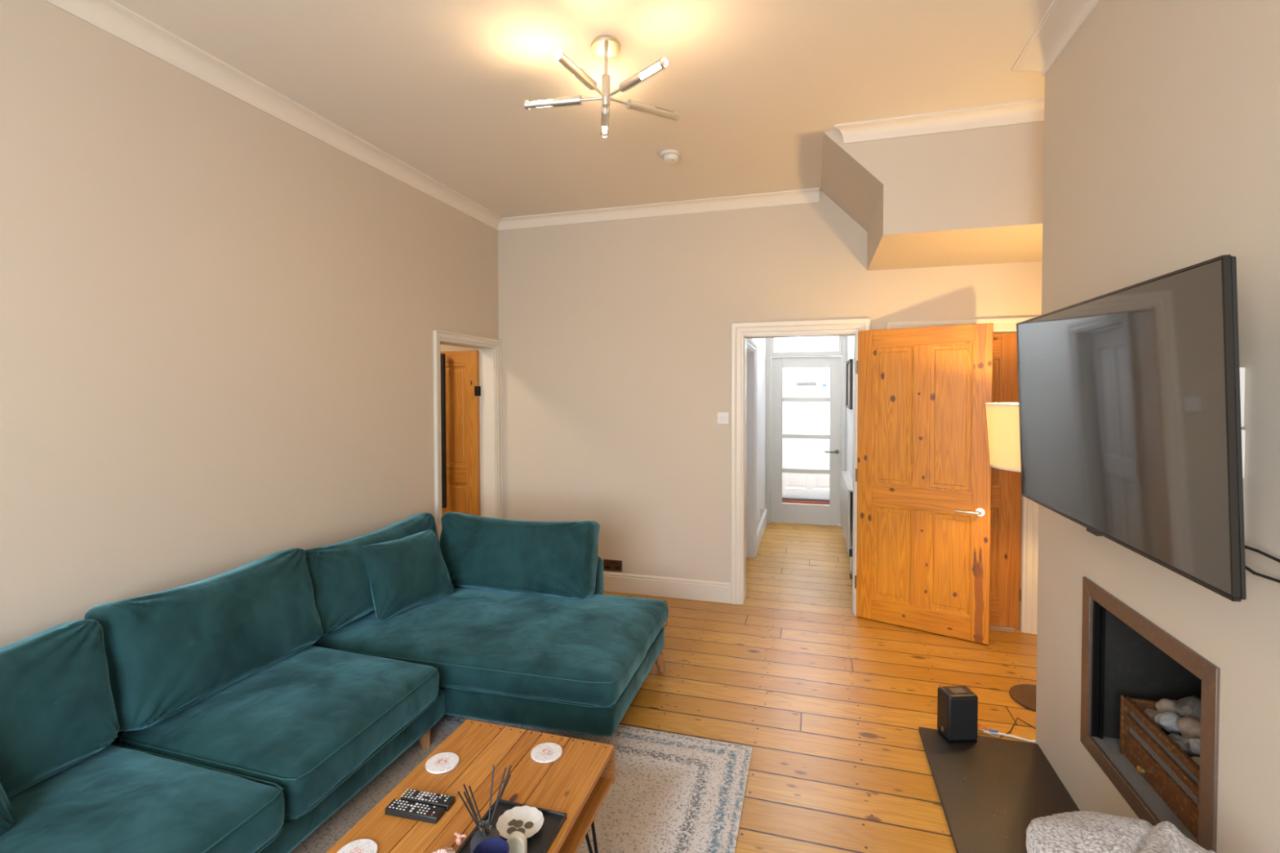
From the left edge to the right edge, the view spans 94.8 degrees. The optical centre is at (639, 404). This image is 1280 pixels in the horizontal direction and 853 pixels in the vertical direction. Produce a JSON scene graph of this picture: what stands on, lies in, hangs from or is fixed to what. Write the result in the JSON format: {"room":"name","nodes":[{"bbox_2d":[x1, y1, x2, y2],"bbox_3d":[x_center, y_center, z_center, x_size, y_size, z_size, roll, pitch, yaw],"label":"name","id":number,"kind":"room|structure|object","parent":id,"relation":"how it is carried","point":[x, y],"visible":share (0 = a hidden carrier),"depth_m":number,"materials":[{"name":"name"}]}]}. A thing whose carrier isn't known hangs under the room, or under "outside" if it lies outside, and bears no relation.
{"room":"living room","nodes":[
{"label":"living room","id":0,"kind":"room"},
{"bbox_2d":[0,0,498,648],"bbox_3d":[-2.087,0.040,2.071,0.130,3.005,5.992,0,1,16],"label":"wall","id":1,"kind":"structure","parent":0,"point":[219,319],"depth_m":2.47,"materials":[{"name":"paint"}]},
{"bbox_2d":[44,0,502,230],"bbox_3d":[-1.987,-1.420,2.007,0.085,0.082,5.992,0,1,16],"label":"trim","id":2,"kind":"structure","parent":1,"relation":"attached to","point":[110,16],"depth_m":2.69,"materials":[{"name":"paint"}]},
{"bbox_2d":[440,350,480,515],"bbox_3d":[-1.688,0.508,4.992,0.752,1.921,0.048,0,1,16],"label":"door","id":3,"kind":"structure","parent":1,"relation":"in","point":[463,389],"depth_m":4.91,"materials":[{"name":"orange wood"}]},
{"bbox_2d":[440,353,446,507],"bbox_3d":[-1.634,0.216,4.884,0.034,1.280,0.035,0,1,16],"label":"rail","id":4,"kind":"object","parent":3,"relation":"attached to","point":[442,355],"visible":0.8,"depth_m":4.87,"materials":[{"name":"paint"}]},
{"bbox_2d":[432,329,502,541],"bbox_3d":[-1.289,0.478,4.508,0.030,2.013,0.890,0,1,16],"label":"trim","id":5,"kind":"structure","parent":1,"relation":"attached to","point":[438,335],"depth_m":4.33,"materials":[{"name":"white wood"}]},
{"bbox_2d":[440,340,495,518],"bbox_3d":[-1.375,0.504,4.533,0.150,1.960,0.785,0,1,16],"label":"trim","id":6,"kind":"structure","parent":1,"relation":"attached to","point":[486,354],"depth_m":4.88,"materials":[{"name":"white wood"}]},
{"bbox_2d":[440,344,478,351],"bbox_3d":[-2.487,0.140,4.396,1.948,2.700,2.420,0,1,16],"label":"wall","id":7,"kind":"structure","parent":0,"point":[442,347],"depth_m":5.30,"materials":[{"name":"paint"}]},
{"bbox_2d":[469,826,501,852],"bbox_3d":[-0.383,1.094,1.461,0.076,0.062,0.076,0,1,16],"label":"bottle","id":8,"kind":"object","parent":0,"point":[479,836],"depth_m":1.45,"materials":[{"name":"clear glass"}]},
{"bbox_2d":[113,0,1053,217],"bbox_3d":[-0.140,-1.501,1.398,4.232,0.100,6.132,0,1,16],"label":"ceiling","id":9,"kind":"structure","parent":0,"point":[441,87],"depth_m":2.64,"materials":[{"name":"paint"}]},
{"bbox_2d":[524,35,679,137],"bbox_3d":[-0.161,-1.347,2.400,0.647,0.253,0.672,0,1,16],"label":"ceiling light","id":10,"kind":"object","parent":9,"relation":"attached to","point":[605,46],"visible":1,"depth_m":2.39,"materials":[{"name":"silver metal"}]},
{"bbox_2d":[659,149,679,164],"bbox_3d":[0.177,-1.476,3.511,0.116,0.049,0.118,0,1,16],"label":"smoke detector","id":11,"kind":"object","parent":9,"relation":"attached to","point":[669,156],"visible":1,"depth_m":3.49,"materials":[{"name":"white plastic"}]},
{"bbox_2d":[746,337,765,557],"bbox_3d":[1.084,0.000,5.792,0.100,2.900,2.678,0,1,16],"label":"wall","id":12,"kind":"structure","parent":0,"point":[761,424],"depth_m":6.05,"materials":[{"name":"white paint"}]},
{"bbox_2d":[746,338,757,557],"bbox_3d":[0.975,0.444,5.198,0.030,2.040,0.960,0,1,16],"label":"trim","id":13,"kind":"structure","parent":12,"relation":"attached to","point":[752,345],"depth_m":5.59,"materials":[{"name":"white paint"}]},
{"bbox_2d":[756,508,767,551],"bbox_3d":[1.315,1.351,6.386,0.020,0.170,1.470,0,1,16],"label":"baseboard","id":14,"kind":"structure","parent":12,"relation":"attached to","point":[760,531],"depth_m":6.37,"materials":[{"name":"white paint"}]},
{"bbox_2d":[497,190,1042,597],"bbox_3d":[0.745,-0.020,4.428,4.232,3.005,0.130,0,1,16],"label":"wall","id":15,"kind":"structure","parent":0,"point":[615,335],"depth_m":4.53,"materials":[{"name":"paint"}]},
{"bbox_2d":[603,559,622,571],"bbox_3d":[-0.217,1.274,4.666,0.155,0.088,0.014,0,1,16],"label":"power socket","id":16,"kind":"object","parent":15,"relation":"attached to","point":[608,565],"visible":1,"depth_m":4.66,"materials":[{"name":"brown metal"}]},
{"bbox_2d":[497,187,819,230],"bbox_3d":[0.036,-1.482,4.502,2.557,0.082,0.060,0,1,16],"label":"trim","id":17,"kind":"structure","parent":15,"relation":"attached to","point":[807,195],"depth_m":4.46,"materials":[{"name":"paint"}]},
{"bbox_2d":[603,571,730,603],"bbox_3d":[-0.249,1.405,4.676,1.938,0.148,0.020,0,1,16],"label":"baseboard","id":18,"kind":"structure","parent":15,"relation":"attached to","point":[677,588],"depth_m":4.53,"materials":[{"name":"white wood"}]},
{"bbox_2d":[717,412,728,424],"bbox_3d":[0.621,0.101,4.391,0.088,0.088,0.015,0,1,16],"label":"light switch","id":19,"kind":"object","parent":15,"relation":"attached to","point":[722,417],"visible":1,"depth_m":4.39,"materials":[{"name":"white plastic"}]},
{"bbox_2d":[730,317,870,615],"bbox_3d":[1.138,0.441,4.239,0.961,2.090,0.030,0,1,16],"label":"trim","id":20,"kind":"structure","parent":15,"relation":"attached to","point":[739,330],"depth_m":4.34,"materials":[{"name":"white wood"}]},
{"bbox_2d":[854,323,993,644],"bbox_3d":[1.844,0.489,3.881,0.813,1.996,0.169,1,2,36],"label":"door","id":21,"kind":"structure","parent":15,"relation":"in","point":[923,472],"depth_m":3.84,"materials":[{"name":"orange wood"}]},
{"bbox_2d":[885,316,1039,634],"bbox_3d":[2.142,0.461,3.944,0.927,2.060,0.030,0,1,16],"label":"trim","id":22,"kind":"structure","parent":15,"relation":"attached to","point":[1030,508],"depth_m":3.84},
{"bbox_2d":[989,332,1021,628],"bbox_3d":[2.164,0.503,3.991,0.758,1.963,0.050,0,1,16],"label":"door","id":23,"kind":"structure","parent":15,"relation":"in","point":[1006,488],"depth_m":3.90,"materials":[{"name":"brown wood"}]},
{"bbox_2d":[993,330,1022,631],"bbox_3d":[2.165,0.497,4.022,0.783,1.985,0.130,0,1,16],"label":"trim","id":24,"kind":"structure","parent":15,"relation":"attached to","point":[1021,524],"depth_m":3.88,"materials":[{"name":"white wood"}]},
{"bbox_2d":[770,356,775,450],"bbox_3d":[2.286,-0.055,8.032,1.350,2.900,0.100,0,1,16],"label":"wall","id":25,"kind":"structure","parent":0,"point":[773,357],"depth_m":8.13,"materials":[{"name":"white paint"}]},
{"bbox_2d":[765,336,846,527],"bbox_3d":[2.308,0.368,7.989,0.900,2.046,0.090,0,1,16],"label":"door frame","id":26,"kind":"structure","parent":25,"relation":"in","point":[820,356],"depth_m":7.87,"materials":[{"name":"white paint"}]},
{"bbox_2d":[603,521,1036,852],"bbox_3d":[-0.442,1.528,3.660,6.300,0.050,10.300,0,1,16],"label":"floor","id":27,"kind":"structure","parent":0,"point":[831,703],"depth_m":3.08,"materials":[{"name":"brown wood"}]},
{"bbox_2d":[0,511,668,852],"bbox_3d":[-1.038,1.103,2.292,1.705,0.867,2.960,0,1,16],"label":"sofa","id":28,"kind":"object","parent":27,"relation":"on","point":[240,709],"visible":0.9,"depth_m":2.22,"materials":[{"name":"teal fabric"}]},
{"bbox_2d":[0,782,14,835],"bbox_3d":[-1.871,0.979,1.429,0.280,0.333,0.441,1,1,27],"label":"throw pillow","id":29,"kind":"object","parent":28,"relation":"on","point":[6,813],"visible":1,"depth_m":1.56,"materials":[{"name":"teal fabric"}]},
{"bbox_2d":[0,619,119,798],"bbox_3d":[-1.932,0.932,1.608,0.263,0.424,0.780,-13,-2,16],"label":"cushion","id":30,"kind":"object","parent":28,"relation":"on","point":[57,708],"depth_m":1.78,"materials":[{"name":"teal fabric"}]},
{"bbox_2d":[0,745,284,852],"bbox_3d":[-1.581,1.226,1.544,0.832,0.188,0.818,0,1,16],"label":"seat cushion","id":31,"kind":"object","parent":28,"relation":"on","point":[113,799],"depth_m":1.68,"materials":[{"name":"teal fabric"}]},
{"bbox_2d":[84,547,323,731],"bbox_3d":[-1.700,0.899,2.383,0.292,0.444,0.800,-13,-2,16],"label":"cushion","id":32,"kind":"object","parent":28,"relation":"on","point":[174,651],"depth_m":2.22,"materials":[{"name":"teal fabric"}]},
{"bbox_2d":[118,645,439,817],"bbox_3d":[-1.351,1.202,2.327,0.831,0.197,0.806,0,1,16],"label":"seat cushion","id":33,"kind":"object","parent":28,"relation":"on","point":[300,722],"depth_m":2.12,"materials":[{"name":"teal fabric"}]},
{"bbox_2d":[304,512,439,636],"bbox_3d":[-1.463,0.893,3.231,0.259,0.415,1.000,-13,-2,16],"label":"cushion","id":34,"kind":"object","parent":28,"relation":"on","point":[337,574],"depth_m":2.90,"materials":[{"name":"teal fabric"}]},
{"bbox_2d":[360,528,453,620],"bbox_3d":[-1.264,0.910,3.210,0.256,0.358,0.493,1,2,29],"label":"throw pillow","id":35,"kind":"object","parent":28,"relation":"on","point":[405,573],"visible":0.97,"depth_m":3.11,"materials":[{"name":"teal fabric"}]},
{"bbox_2d":[311,585,668,706],"bbox_3d":[-0.722,1.184,3.141,1.578,0.194,1.087,0,1,16],"label":"cushion","id":36,"kind":"object","parent":28,"relation":"on","point":[555,649],"depth_m":2.82,"materials":[{"name":"teal fabric"}]},
{"bbox_2d":[439,511,599,599],"bbox_3d":[-0.739,0.889,3.524,1.000,0.436,0.259,0,-11,16],"label":"cushion","id":37,"kind":"object","parent":28,"relation":"on","point":[517,559],"depth_m":3.40,"materials":[{"name":"teal fabric"}]},
{"bbox_2d":[290,714,752,852],"bbox_3d":[-0.739,1.547,1.589,1.800,0.009,2.660,0,1,16],"label":"rug","id":38,"kind":"object","parent":27,"relation":"on","point":[669,793],"visible":0.45,"depth_m":2.31,"materials":[{"name":"beige fabric"}]},
{"bbox_2d":[326,719,614,852],"bbox_3d":[-0.497,1.339,1.495,0.566,0.420,1.085,0,1,16],"label":"coffee table","id":39,"kind":"object","parent":38,"relation":"on","point":[576,784],"visible":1,"depth_m":1.75,"materials":[{"name":"brown wood"}]},
{"bbox_2d":[337,839,377,852],"bbox_3d":[-0.711,1.127,1.472,0.100,0.008,0.100,-1,2,-33],"label":"coaster","id":40,"kind":"object","parent":39,"relation":"on","point":[362,846],"visible":1,"depth_m":1.49,"materials":[{"name":"grey ceramic"}]},
{"bbox_2d":[384,799,444,823],"bbox_3d":[-0.620,1.118,1.621,0.160,0.018,0.045,0,1,13],"label":"remote control","id":41,"kind":"object","parent":39,"relation":"on","point":[398,808],"visible":1,"depth_m":1.61,"materials":[{"name":"black plastic"}]},
{"bbox_2d":[400,789,455,811],"bbox_3d":[-0.600,1.117,1.665,0.150,0.018,0.043,0,1,12],"label":"remote control","id":42,"kind":"object","parent":39,"relation":"on","point":[446,802],"visible":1,"depth_m":1.66,"materials":[{"name":"black plastic"}]},
{"bbox_2d":[425,752,458,773],"bbox_3d":[-0.617,1.118,1.837,0.100,0.008,0.100,0,1,16],"label":"coaster","id":43,"kind":"object","parent":39,"relation":"on","point":[442,762],"visible":1,"depth_m":1.83,"materials":[{"name":"stone"}]},
{"bbox_2d":[431,846,455,852],"bbox_3d":[-0.492,1.115,1.440,0.076,0.030,0.094,1,2,42],"label":"shell ornament","id":44,"kind":"object","parent":39,"relation":"on","point":[444,850],"visible":1,"depth_m":1.46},
{"bbox_2d":[453,831,466,846],"bbox_3d":[-0.464,1.115,1.509,0.036,0.029,0.018,0,1,16],"label":"figurine","id":45,"kind":"object","parent":39,"relation":"on","point":[459,840],"visible":1,"depth_m":1.50,"materials":[{"name":"pink ceramic"}]},
{"bbox_2d":[455,799,567,852],"bbox_3d":[-0.351,1.123,1.460,0.214,0.014,0.361,0,1,16],"label":"tray","id":46,"kind":"object","parent":39,"relation":"on","point":[541,842],"visible":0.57,"depth_m":1.56,"materials":[{"name":"black metal"}]},
{"bbox_2d":[457,764,511,852],"bbox_3d":[-0.417,1.024,1.486,0.160,0.201,0.107,0,1,16],"label":"reed diffuser","id":47,"kind":"object","parent":46,"relation":"on","point":[485,831],"visible":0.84,"depth_m":1.48,"materials":[{"name":"grey glass"}]},
{"bbox_2d":[471,837,509,852],"bbox_3d":[-0.342,1.076,1.352,0.084,0.103,0.084,0,1,16],"label":"candle jar","id":48,"kind":"object","parent":46,"relation":"on","point":[492,845],"visible":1,"depth_m":1.39,"materials":[{"name":"blue glass"}]},
{"bbox_2d":[506,831,527,852],"bbox_3d":[-0.306,1.094,1.459,0.048,0.062,0.022,0,1,11],"label":"candle","id":49,"kind":"object","parent":46,"relation":"on","point":[517,841],"visible":0.91,"depth_m":1.45,"materials":[{"name":"beige wax"}]},
{"bbox_2d":[496,805,543,839],"bbox_3d":[-0.316,1.111,1.552,0.123,0.023,0.122,0,1,16],"label":"plate","id":50,"kind":"object","parent":46,"relation":"on","point":[526,814],"visible":0.8,"depth_m":1.57,"materials":[{"name":"beige ceramic"}]},
{"bbox_2d":[506,826,515,834],"bbox_3d":[-0.337,1.115,1.542,0.024,0.002,0.024,0,1,16],"label":"coin","id":51,"kind":"object","parent":50,"relation":"on","point":[511,829],"visible":0.82,"depth_m":1.54,"materials":[{"name":"metal"}]},
{"bbox_2d":[507,819,515,826],"bbox_3d":[-0.342,1.115,1.570,0.024,0.002,0.024,0,1,16],"label":"coin","id":52,"kind":"object","parent":50,"relation":"on","point":[511,823],"visible":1,"depth_m":1.57,"materials":[{"name":"gold metal"}]},
{"bbox_2d":[513,820,523,827],"bbox_3d":[-0.323,1.113,1.564,0.024,0.002,0.024,0,1,16],"label":"coin","id":53,"kind":"object","parent":50,"relation":"on","point":[517,824],"visible":1,"depth_m":1.56,"materials":[{"name":"metal"}]},
{"bbox_2d":[515,827,524,833],"bbox_3d":[-0.312,1.114,1.536,0.024,0.002,0.024,0,1,16],"label":"coin","id":54,"kind":"object","parent":50,"relation":"on","point":[521,829],"visible":0.53,"depth_m":1.54,"materials":[{"name":"brown metal"}]},
{"bbox_2d":[524,822,533,828],"bbox_3d":[-0.295,1.115,1.561,0.024,0.002,0.024,0,1,16],"label":"coin","id":55,"kind":"object","parent":50,"relation":"on","point":[528,824],"visible":1,"depth_m":1.56,"materials":[{"name":"gold metal"}]},
{"bbox_2d":[530,742,562,763],"bbox_3d":[-0.299,1.116,1.887,0.100,0.008,0.100,0,1,-14],"label":"coaster","id":56,"kind":"object","parent":39,"relation":"on","point":[545,753],"visible":1,"depth_m":1.88,"materials":[{"name":"grey ceramic"}]},
{"bbox_2d":[558,777,612,852],"bbox_3d":[-0.502,1.241,1.494,0.549,0.015,1.081,0,1,16],"label":"shelf","id":57,"kind":"object","parent":39,"relation":"attached to","point":[574,840],"depth_m":1.75,"materials":[{"name":"brown wood"}]},
{"bbox_2d":[977,724,991,729],"bbox_3d":[1.594,1.508,2.749,0.045,0.019,0.074,-1,2,-31],"label":"wire","id":58,"kind":"object","parent":27,"relation":"on","point":[978,724],"visible":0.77,"depth_m":2.75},
{"bbox_2d":[988,729,998,733],"bbox_3d":[1.626,1.502,2.709,0.038,0.012,0.015,0,1,16],"label":"wire","id":59,"kind":"object","parent":27,"relation":"on","point":[990,731],"visible":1,"depth_m":2.70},
{"bbox_2d":[918,727,1079,852],"bbox_3d":[1.301,1.530,1.897,0.483,0.022,1.622,0,1,16],"label":"hearth slab","id":60,"kind":"object","parent":27,"relation":"on","point":[990,790],"visible":0.9,"depth_m":2.31,"materials":[{"name":"black stone"}]},
{"bbox_2d":[937,685,977,743],"bbox_3d":[1.432,1.394,2.654,0.140,0.214,0.105,0,1,-4],"label":"speaker","id":61,"kind":"object","parent":60,"relation":"on","point":[957,705],"visible":1,"depth_m":2.61},
{"bbox_2d":[951,698,977,740],"bbox_3d":[1.435,1.392,2.604,0.116,0.183,0.006,0,1,-4],"label":"grille","id":62,"kind":"object","parent":61,"relation":"attached to","point":[963,711],"depth_m":2.60,"materials":[{"name":"black fabric"}]},
{"bbox_2d":[1026,810,1215,852],"bbox_3d":[1.028,1.208,1.188,0.408,0.645,0.367,0,1,16],"label":"pouf","id":63,"kind":"object","parent":60,"relation":"on","point":[1074,832],"visible":1,"depth_m":1.25,"materials":[{"name":"white fabric"}]},
{"bbox_2d":[977,729,1035,742],"bbox_3d":[1.671,1.512,2.690,0.302,0.014,0.030,0,1,21],"label":"wire","id":64,"kind":"object","parent":27,"relation":"on","point":[988,731],"visible":0.73,"depth_m":2.68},
{"bbox_2d":[977,717,1035,737],"bbox_3d":[1.715,1.504,2.700,0.314,0.028,0.166,-1,1,-25],"label":"wire","id":65,"kind":"object","parent":27,"relation":"on","point":[1012,726],"visible":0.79,"depth_m":2.73,"materials":[{"name":"brown metal"}]},
{"bbox_2d":[985,402,1036,711],"bbox_3d":[2.064,0.754,2.987,0.554,1.519,0.554,0,1,16],"label":"floor lamp","id":66,"kind":"object","parent":27,"relation":"on","point":[1002,418],"visible":0.23,"depth_m":2.94,"materials":[{"name":"beige fabric"}]},
{"bbox_2d":[845,336,847,471],"bbox_3d":[1.966,-0.030,6.980,1.120,2.900,0.100,0,1,16],"label":"wall","id":67,"kind":"structure","parent":0,"point":[846,336],"depth_m":6.80,"materials":[{"name":"white paint"}]},
{"bbox_2d":[770,356,841,525],"bbox_3d":[1.947,0.423,6.942,0.807,1.982,0.104,0,1,16],"label":"door","id":68,"kind":"structure","parent":67,"relation":"in","point":[806,391],"depth_m":6.96,"materials":[{"name":"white glass"}]},
{"bbox_2d":[773,336,838,352],"bbox_3d":[1.954,-0.751,6.936,0.745,0.265,0.006,0,1,16],"label":"window","id":69,"kind":"structure","parent":67,"relation":"in","point":[817,344],"depth_m":6.93,"materials":[{"name":"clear glass"}]},
{"bbox_2d":[846,335,853,537],"bbox_3d":[2.063,0.005,5.504,0.100,2.900,2.678,0,1,16],"label":"wall","id":70,"kind":"structure","parent":0,"point":[850,338],"depth_m":6.13,"materials":[{"name":"white paint"}]},
{"bbox_2d":[840,471,853,570],"bbox_3d":[2.039,1.091,5.762,0.079,0.715,1.347,0,1,16],"label":"radiator","id":71,"kind":"object","parent":70,"relation":"attached to","point":[846,482],"visible":1,"depth_m":5.52,"materials":[{"name":"white metal"}]},
{"bbox_2d":[840,471,853,492],"bbox_3d":[2.045,0.741,5.776,0.079,0.015,1.300,0,1,16],"label":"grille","id":72,"kind":"object","parent":71,"relation":"attached to","point":[847,479],"depth_m":5.72,"materials":[{"name":"white metal"}]},
{"bbox_2d":[845,359,853,409],"bbox_3d":[2.187,-0.211,6.149,0.028,0.504,0.684,0,1,16],"label":"picture frame","id":73,"kind":"object","parent":70,"relation":"attached to","point":[849,400],"visible":1,"depth_m":5.86,"materials":[{"name":"black plastic"}]},
{"bbox_2d":[848,363,849,406],"bbox_3d":[2.195,-0.211,6.147,0.012,0.460,0.640,0,1,16],"label":"print","id":74,"kind":"object","parent":73,"relation":"attached to","point":[848,363],"depth_m":6.20},
{"bbox_2d":[849,531,852,547],"bbox_3d":[2.008,1.394,5.553,0.020,0.120,2.678,0,1,16],"label":"baseboard","id":75,"kind":"structure","parent":70,"relation":"attached to","point":[851,538],"depth_m":5.79,"materials":[{"name":"white paint"}]},
{"bbox_2d":[821,120,1044,271],"bbox_3d":[1.816,-1.211,3.504,1.405,0.585,0.982,0,1,16],"label":"wall","id":76,"kind":"structure","parent":0,"point":[971,197],"depth_m":3.10,"materials":[{"name":"paint"}]},
{"bbox_2d":[834,98,1044,143],"bbox_3d":[1.693,-1.452,2.983,1.350,0.078,0.075,0,1,16],"label":"trim","id":77,"kind":"structure","parent":76,"relation":"attached to","point":[1028,111],"depth_m":3.03,"materials":[{"name":"paint"}]},
{"bbox_2d":[1035,0,1279,852],"bbox_3d":[1.613,0.058,0.982,0.619,3.005,5.992,0,1,16],"label":"wall","id":78,"kind":"structure","parent":0,"point":[1162,117],"depth_m":1.62,"materials":[{"name":"paint"}]},
{"bbox_2d":[1010,0,1100,76],"bbox_3d":[1.464,-1.438,1.776,0.130,0.050,1.680,0,1,16],"label":"trim","id":79,"kind":"structure","parent":78,"relation":"attached to","point":[1063,19],"depth_m":2.31,"materials":[{"name":"paint"}]},
{"bbox_2d":[1016,254,1246,601],"bbox_3d":[1.400,0.037,1.708,0.198,0.686,1.217,0,1,16],"label":"television","id":80,"kind":"object","parent":78,"relation":"attached to","point":[1130,401],"visible":1,"depth_m":1.42,"materials":[{"name":"black"}]},
{"bbox_2d":[1244,545,1279,562],"bbox_3d":[1.334,0.345,1.266,0.030,0.096,0.294,0,1,0],"label":"power cable","id":81,"kind":"object","parent":80,"relation":"attached to","point":[1265,554],"visible":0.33,"depth_m":1.27,"materials":[{"name":"black plastic"}]},
{"bbox_2d":[1245,565,1279,582],"bbox_3d":[1.335,0.357,1.267,0.033,0.102,0.294,0,1,0],"label":"power cable","id":82,"kind":"object","parent":80,"relation":"attached to","point":[1247,568],"visible":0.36,"depth_m":1.27,"materials":[{"name":"black plastic"}]},
{"bbox_2d":[1080,576,1220,852],"bbox_3d":[1.717,0.947,1.755,0.407,0.615,0.748,0,1,16],"label":"fireplace","id":83,"kind":"object","parent":78,"relation":"in","point":[1124,652],"depth_m":1.94,"materials":[{"name":"brown metal"}]},
{"bbox_2d":[1143,708,1162,728],"bbox_3d":[1.713,1.042,1.954,0.064,0.052,0.071,-1,1,-17],"label":"pebble","id":84,"kind":"object","parent":83,"relation":"on","point":[1151,713],"visible":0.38,"depth_m":1.95,"materials":[{"name":"beige stone"}]},
{"bbox_2d":[1155,698,1177,715],"bbox_3d":[1.748,1.000,1.938,0.079,0.061,0.074,0,1,16],"label":"pebble","id":85,"kind":"object","parent":83,"relation":"in","point":[1163,705],"visible":0.39,"depth_m":1.93,"materials":[{"name":"beige stone"}]},
{"bbox_2d":[1154,711,1181,733],"bbox_3d":[1.690,1.010,1.869,0.084,0.064,0.076,0,1,16],"label":"pebble","id":86,"kind":"object","parent":83,"relation":"in","point":[1166,720],"visible":0.78,"depth_m":1.85,"materials":[{"name":"grey stone"}]},
{"bbox_2d":[1168,733,1199,757],"bbox_3d":[1.652,1.044,1.796,0.092,0.068,0.077,0,1,16],"label":"pebble","id":87,"kind":"object","parent":83,"relation":"on","point":[1183,742],"visible":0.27,"depth_m":1.78,"materials":[{"name":"grey stone"}]},
{"bbox_2d":[1173,695,1200,718],"bbox_3d":[1.752,0.969,1.859,0.106,0.091,0.117,0,1,16],"label":"pebble","id":88,"kind":"object","parent":83,"relation":"in","point":[1189,706],"visible":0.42,"depth_m":1.85,"materials":[{"name":"grey stone"}]},
{"bbox_2d":[1175,716,1200,738],"bbox_3d":[1.691,0.991,1.782,0.106,0.077,0.092,1,2,44],"label":"pebble","id":89,"kind":"object","parent":83,"relation":"in","point":[1189,727],"visible":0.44,"depth_m":1.78,"materials":[{"name":"beige stone"}]},
{"bbox_2d":[1189,737,1199,755],"bbox_3d":[1.637,0.998,1.716,0.053,0.046,0.060,1,2,38],"label":"pebble","id":90,"kind":"object","parent":83,"relation":"in","point":[1194,743],"visible":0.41,"depth_m":1.71,"materials":[{"name":"grey stone"}]},
{"bbox_2d":[1190,756,1199,766],"bbox_3d":[1.615,1.037,1.681,0.066,0.053,0.074,-1,1,-18],"label":"pebble","id":91,"kind":"object","parent":83,"relation":"on","point":[1196,759],"visible":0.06,"depth_m":1.69,"materials":[{"name":"brown stone"}]},
{"bbox_2d":[1239,367,1245,482],"bbox_3d":[1.400,0.111,1.407,0.030,0.400,0.085,0,1,16],"label":"strip","id":92,"kind":"object","parent":78,"relation":"attached to","point":[1242,370],"visible":0.11,"depth_m":1.36,"materials":[{"name":"white plastic"}]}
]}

